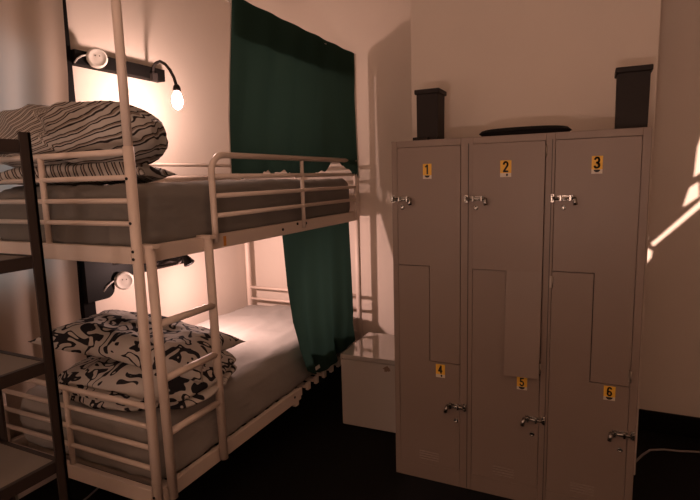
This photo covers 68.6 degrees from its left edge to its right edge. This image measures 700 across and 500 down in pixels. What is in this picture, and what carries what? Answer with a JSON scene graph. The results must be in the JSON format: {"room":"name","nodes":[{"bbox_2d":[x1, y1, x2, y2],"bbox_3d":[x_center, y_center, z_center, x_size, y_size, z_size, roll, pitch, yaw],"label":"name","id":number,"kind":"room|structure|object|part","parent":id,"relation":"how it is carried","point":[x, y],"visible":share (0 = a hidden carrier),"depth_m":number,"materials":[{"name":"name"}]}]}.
{"room":"dormitory","nodes":[
{"label":"dormitory","id":0,"kind":"room"},
{"bbox_2d":[18,0,247,498],"bbox_3d":[-2.113,-0.223,1.992,0.100,3.300,5.600,2,9,25],"label":"wall","id":1,"kind":"structure","parent":0,"point":[192,37],"depth_m":3.69,"materials":[{"name":"beige paint"}]},
{"bbox_2d":[0,0,86,447],"bbox_3d":[-2.007,-0.180,1.964,0.076,2.657,2.230,2,9,25],"label":"window curtain","id":2,"kind":"object","parent":1,"relation":"hanging from","point":[33,58],"visible":0.43,"depth_m":2.68,"materials":[{"name":"fabric"}]},
{"bbox_2d":[62,0,95,357],"bbox_3d":[-1.575,-0.370,2.937,0.050,3.300,0.080,2,9,25],"label":"trim","id":3,"kind":"structure","parent":1,"relation":"attached to","point":[87,310],"depth_m":2.88,"materials":[{"name":"black wood"}]},
{"bbox_2d":[71,49,164,82],"bbox_3d":[-1.419,-1.127,3.167,0.079,0.077,0.668,2,9,25],"label":"board","id":4,"kind":"object","parent":1,"relation":"attached to","point":[134,70],"visible":0.66,"depth_m":3.17,"materials":[{"name":"black wood"}]},
{"bbox_2d":[74,47,107,68],"bbox_3d":[-1.482,-1.099,2.922,0.188,0.112,0.051,-9,11,-43],"label":"adapter","id":5,"kind":"object","parent":4,"relation":"attached to","point":[97,58],"visible":1,"depth_m":2.93,"materials":[{"name":"beige plastic"}]},
{"bbox_2d":[150,60,182,109],"bbox_3d":[-1.163,-1.032,3.214,0.064,0.336,0.415,-8,11,-41],"label":"reading lamp","id":6,"kind":"object","parent":4,"relation":"attached to","point":[177,101],"visible":1,"depth_m":3.10,"materials":[{"name":"black plastic"}]},
{"bbox_3d":[-1.043,-0.904,3.099,0.064,0.108,0.064,2,9,25],"label":"bulb","id":7,"kind":"part","parent":6,"relation":"part of","materials":[{"name":"white glass"}]},
{"bbox_2d":[80,256,183,302],"bbox_3d":[-1.384,0.109,3.339,0.085,0.290,0.820,2,9,25],"label":"board","id":8,"kind":"object","parent":1,"relation":"attached to","point":[96,276],"visible":0.56,"depth_m":3.04,"materials":[{"name":"black paint"}]},
{"bbox_3d":[-1.519,0.152,3.057,0.084,0.290,0.190,2,9,25],"label":"panel","id":9,"kind":"part","parent":8,"relation":"part of","materials":[{"name":"black paint"}]},
{"bbox_2d":[104,271,133,291],"bbox_3d":[-1.421,0.193,3.135,0.188,0.112,0.051,-9,11,-43],"label":"adapter","id":10,"kind":"object","parent":8,"relation":"attached to","point":[123,280],"visible":1,"depth_m":3.14,"materials":[{"name":"beige plastic"}]},
{"bbox_2d":[157,255,194,268],"bbox_3d":[-1.117,0.064,3.348,0.426,0.132,0.210,4,10,33],"label":"reading lamp","id":11,"kind":"object","parent":8,"relation":"attached to","point":[187,261],"visible":0.6,"depth_m":3.20,"materials":[{"name":"black plastic"}]},
{"bbox_2d":[19,376,699,499],"bbox_3d":[0.039,1.545,1.227,4.770,0.100,5.600,2,9,25],"label":"floor","id":12,"kind":"structure","parent":0,"point":[307,452],"depth_m":2.91,"materials":[{"name":"black tile"}]},
{"bbox_2d":[0,132,70,499],"bbox_3d":[-1.409,0.566,1.530,0.384,1.830,0.885,2,9,25],"label":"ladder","id":13,"kind":"object","parent":12,"relation":"on","point":[22,468],"visible":1,"depth_m":1.78,"materials":[{"name":"grey"}]},
{"bbox_3d":[-1.384,0.501,1.982,0.038,1.830,0.038,2,9,25],"label":"post","id":14,"kind":"part","parent":13,"relation":"part of","materials":[{"name":"grey metal"}]},
{"bbox_3d":[-1.432,-0.295,1.409,0.368,0.042,0.861,2,9,25],"label":"shelf","id":15,"kind":"part","parent":13,"relation":"part of","materials":[{"name":"grey"}]},
{"bbox_3d":[-1.422,0.091,1.464,0.368,0.042,0.861,2,9,25],"label":"shelf","id":16,"kind":"part","parent":13,"relation":"part of","materials":[{"name":"grey"}]},
{"bbox_3d":[-1.412,0.463,1.516,0.368,0.042,0.861,2,9,25],"label":"shelf","id":17,"kind":"part","parent":13,"relation":"part of","materials":[{"name":"grey"}]},
{"bbox_3d":[-1.402,0.834,1.568,0.368,0.042,0.861,2,9,25],"label":"shelf","id":18,"kind":"part","parent":13,"relation":"part of","materials":[{"name":"grey"}]},
{"bbox_2d":[83,474,115,499],"bbox_3d":[-1.282,1.271,3.024,0.056,0.010,0.852,2,9,23],"label":"cable","id":19,"kind":"object","parent":12,"relation":"on","point":[97,488],"visible":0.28,"depth_m":2.75,"materials":[{"name":"grey plastic"}]},
{"bbox_2d":[0,0,362,499],"bbox_3d":[-0.831,-0.023,3.140,1.106,2.516,2.096,2,9,25],"label":"bunk bed","id":20,"kind":"object","parent":12,"relation":"on","point":[138,254],"visible":0.71,"depth_m":2.25,"materials":[{"name":"white metal"}]},
{"bbox_3d":[-1.741,0.457,2.506,0.041,1.790,0.041,2,9,25],"label":"post","id":21,"kind":"part","parent":20,"relation":"part of","materials":[{"name":"white metal"}]},
{"bbox_3d":[-1.286,0.860,3.498,0.028,0.069,2.009,2,9,25],"label":"rail","id":22,"kind":"part","parent":20,"relation":"part of","materials":[{"name":"white metal"}]},
{"bbox_3d":[-1.306,-0.201,2.196,0.024,0.378,0.025,2,9,25],"label":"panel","id":23,"kind":"part","parent":20,"relation":"part of","materials":[{"name":"white metal"}]},
{"bbox_3d":[-1.291,0.004,2.220,0.983,0.067,0.028,2,9,25],"label":"rail","id":24,"kind":"part","parent":20,"relation":"part of","materials":[{"name":"white metal"}]},
{"bbox_3d":[-1.279,0.811,2.338,0.024,0.373,0.025,2,9,25],"label":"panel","id":25,"kind":"part","parent":20,"relation":"part of","materials":[{"name":"white metal"}]},
{"bbox_3d":[-1.264,1.019,2.363,0.983,0.069,0.028,2,9,25],"label":"rail","id":26,"kind":"part","parent":20,"relation":"part of","materials":[{"name":"white metal"}]},
{"bbox_3d":[-1.324,-0.551,3.299,0.025,0.025,2.050,2,9,25],"label":"wall guard rail","id":27,"kind":"part","parent":20,"relation":"part of","materials":[{"name":"white metal"}]},
{"bbox_3d":[-0.817,0.495,2.067,0.041,1.790,0.041,2,9,25],"label":"post","id":28,"kind":"part","parent":20,"relation":"part of","materials":[{"name":"white metal"}]},
{"bbox_2d":[0,178,349,246],"bbox_3d":[-0.850,-0.279,3.120,1.012,0.297,2.019,2,9,25],"label":"mattress","id":29,"kind":"object","parent":20,"relation":"on","point":[170,211],"visible":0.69,"depth_m":2.29,"materials":[{"name":"grey fabric"}]},
{"bbox_2d":[0,162,177,185],"bbox_3d":[-1.280,-0.373,2.486,0.740,0.129,0.440,-2,8,0],"label":"pillow","id":30,"kind":"object","parent":29,"relation":"on","point":[144,173],"visible":0.6,"depth_m":2.31,"materials":[{"name":"fabric"}]},
{"bbox_2d":[0,100,167,167],"bbox_3d":[-1.301,-0.540,2.462,0.798,0.330,0.517,-2,8,-2],"label":"quilt","id":31,"kind":"object","parent":30,"relation":"on","point":[60,127],"visible":0.75,"depth_m":2.25,"materials":[{"name":"fabric"}]},
{"bbox_2d":[20,305,350,478],"bbox_3d":[-0.822,0.724,3.260,1.016,0.314,2.017,2,9,25],"label":"mattress","id":32,"kind":"object","parent":20,"relation":"on","point":[270,364],"visible":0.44,"depth_m":2.60,"materials":[{"name":"grey fabric"}]},
{"bbox_2d":[57,350,236,411],"bbox_3d":[-0.987,0.611,2.550,0.843,0.245,0.655,2,9,25],"label":"quilt","id":33,"kind":"object","parent":32,"relation":"on","point":[96,374],"visible":0.51,"depth_m":2.31,"materials":[{"name":"fabric"}]},
{"bbox_2d":[28,309,245,382],"bbox_3d":[-1.025,0.446,2.567,0.847,0.258,0.540,0,8,8],"label":"pillow","id":34,"kind":"object","parent":33,"relation":"on","point":[112,334],"visible":0.8,"depth_m":2.39,"materials":[{"name":"fabric"}]},
{"bbox_3d":[-0.553,0.958,2.661,0.028,0.069,1.118,2,9,25],"label":"rail","id":35,"kind":"part","parent":20,"relation":"part of","materials":[{"name":"white metal"}]},
{"bbox_3d":[-0.860,0.177,4.336,0.041,1.790,0.041,2,9,25],"label":"post","id":36,"kind":"part","parent":20,"relation":"part of","materials":[{"name":"white metal"}]},
{"bbox_3d":[-0.389,-0.117,2.915,0.028,0.067,2.009,2,9,25],"label":"rail","id":37,"kind":"part","parent":20,"relation":"part of","materials":[{"name":"white metal"}]},
{"bbox_3d":[-0.298,-0.346,3.031,0.029,0.415,1.562,2,9,25],"label":"guard rail","id":38,"kind":"part","parent":20,"relation":"part of","materials":[{"name":"white metal"}]},
{"bbox_2d":[229,0,359,178],"bbox_3d":[-0.281,-0.867,3.091,0.088,0.877,1.415,3,9,27],"label":"privacy curtain","id":39,"kind":"object","parent":20,"relation":"hanging from","point":[292,92],"visible":0.96,"depth_m":2.93,"materials":[{"name":"green fabric"}]},
{"bbox_2d":[282,222,354,373],"bbox_3d":[-0.154,0.315,3.381,0.107,0.926,0.927,2,9,25],"label":"privacy curtain","id":40,"kind":"object","parent":20,"relation":"hanging from","point":[317,261],"visible":0.98,"depth_m":3.30,"materials":[{"name":"green fabric"}]},
{"bbox_3d":[0.064,0.214,3.897,0.041,1.790,0.041,2,9,25],"label":"post","id":41,"kind":"part","parent":20,"relation":"part of","materials":[{"name":"white metal"}]},
{"bbox_2d":[340,332,395,432],"bbox_3d":[0.219,0.906,3.581,0.382,0.500,0.509,2,9,23],"label":"base cabinet","id":42,"kind":"object","parent":12,"relation":"on","point":[368,365],"visible":0.7,"depth_m":3.36,"materials":[{"name":"beige laminate"}]},
{"bbox_2d":[391,127,651,499],"bbox_3d":[0.849,0.342,2.697,1.163,1.830,0.520,2,9,25],"label":"lockers","id":43,"kind":"object","parent":12,"relation":"on","point":[519,260],"visible":1,"depth_m":2.46,"materials":[{"name":"beige metal"}]},
{"bbox_3d":[0.388,-0.395,2.575,0.044,0.075,0.003,2,9,25],"label":"number plate","id":44,"kind":"part","parent":43,"relation":"part of","materials":[{"name":"orange"}]},
{"bbox_3d":[0.407,0.034,2.643,0.326,1.110,0.018,2,9,25],"label":"door","id":45,"kind":"part","parent":43,"relation":"part of","materials":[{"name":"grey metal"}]},
{"bbox_3d":[0.423,0.626,2.726,0.326,1.094,0.018,2,9,25],"label":"door","id":46,"kind":"part","parent":43,"relation":"part of","materials":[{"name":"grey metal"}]},
{"bbox_2d":[413,88,446,140],"bbox_3d":[0.420,-0.704,2.698,0.136,0.262,0.170,2,9,25],"label":"storage bin","id":47,"kind":"object","parent":43,"relation":"on","point":[430,102],"visible":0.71,"depth_m":2.65,"materials":[{"name":"black plastic"}]},
{"bbox_3d":[0.475,0.635,2.691,0.048,0.071,0.003,2,9,25],"label":"number plate","id":48,"kind":"part","parent":43,"relation":"part of","materials":[{"name":"orange"}]},
{"bbox_3d":[0.774,0.641,2.559,0.324,1.092,0.018,2,9,25],"label":"door","id":49,"kind":"part","parent":43,"relation":"part of","materials":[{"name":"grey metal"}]},
{"bbox_3d":[0.728,-0.380,2.397,0.050,0.077,0.003,2,9,25],"label":"number plate","id":50,"kind":"part","parent":43,"relation":"part of","materials":[{"name":"orange"}]},
{"bbox_3d":[0.749,0.054,2.457,0.324,1.116,0.062,2,9,25],"label":"door","id":51,"kind":"part","parent":43,"relation":"part of","materials":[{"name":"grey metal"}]},
{"bbox_3d":[0.844,0.655,2.516,0.048,0.065,0.003,2,9,25],"label":"number plate","id":52,"kind":"part","parent":43,"relation":"part of","materials":[{"name":"orange"}]},
{"bbox_2d":[479,125,571,136],"bbox_3d":[0.845,-0.573,2.486,0.424,0.040,0.200,2,9,25],"label":"tray","id":53,"kind":"object","parent":43,"relation":"on","point":[545,128],"visible":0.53,"depth_m":2.40,"materials":[{"name":"black plastic"}]},
{"bbox_3d":[1.112,0.650,2.398,0.338,1.100,0.018,2,9,25],"label":"door","id":54,"kind":"part","parent":43,"relation":"part of","materials":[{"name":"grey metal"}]},
{"bbox_3d":[1.082,-0.373,2.244,0.044,0.077,0.003,2,9,25],"label":"number plate","id":55,"kind":"part","parent":43,"relation":"part of","materials":[{"name":"orange"}]},
{"bbox_3d":[1.097,0.061,2.315,0.338,1.108,0.018,2,9,25],"label":"door","id":56,"kind":"part","parent":43,"relation":"part of","materials":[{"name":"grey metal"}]},
{"bbox_3d":[1.189,0.657,2.350,0.048,0.067,0.003,2,9,25],"label":"number plate","id":57,"kind":"part","parent":43,"relation":"part of","materials":[{"name":"orange"}]},
{"bbox_2d":[614,64,653,128],"bbox_3d":[1.270,-0.676,2.310,0.145,0.270,0.160,2,9,25],"label":"storage bin","id":58,"kind":"object","parent":43,"relation":"on","point":[632,82],"visible":0.84,"depth_m":2.25,"materials":[{"name":"black plastic"}]},
{"bbox_2d":[636,448,699,461],"bbox_3d":[2.144,1.199,2.884,1.518,0.012,0.244,0,8,9],"label":"cable","id":59,"kind":"object","parent":12,"relation":"on","point":[663,449],"visible":0.66,"depth_m":3.02,"materials":[{"name":"grey plastic"}]},
{"bbox_2d":[245,0,699,417],"bbox_3d":[1.176,-0.515,3.444,4.570,3.300,0.100,2,9,25],"label":"wall","id":60,"kind":"structure","parent":0,"point":[378,32],"depth_m":3.29,"materials":[{"name":"beige paint"}]},
{"bbox_2d":[311,365,341,380],"bbox_3d":[-0.099,1.008,4.226,1.708,0.135,0.018,2,9,25],"label":"baseboard","id":61,"kind":"structure","parent":60,"relation":"attached to","point":[336,374],"depth_m":4.23,"materials":[{"name":"black paint"}]},
{"bbox_2d":[638,409,699,438],"bbox_3d":[2.533,1.114,2.975,1.600,0.135,0.018,2,9,25],"label":"baseboard","id":62,"kind":"structure","parent":60,"relation":"attached to","point":[648,420],"depth_m":3.22,"materials":[{"name":"black paint"}]},
{"bbox_2d":[411,0,660,474],"bbox_3d":[1.074,-0.465,3.108,1.262,3.298,0.599,2,9,25],"label":"wall","id":63,"kind":"structure","parent":0,"point":[498,63],"depth_m":2.74,"materials":[{"name":"beige paint"}]}
]}

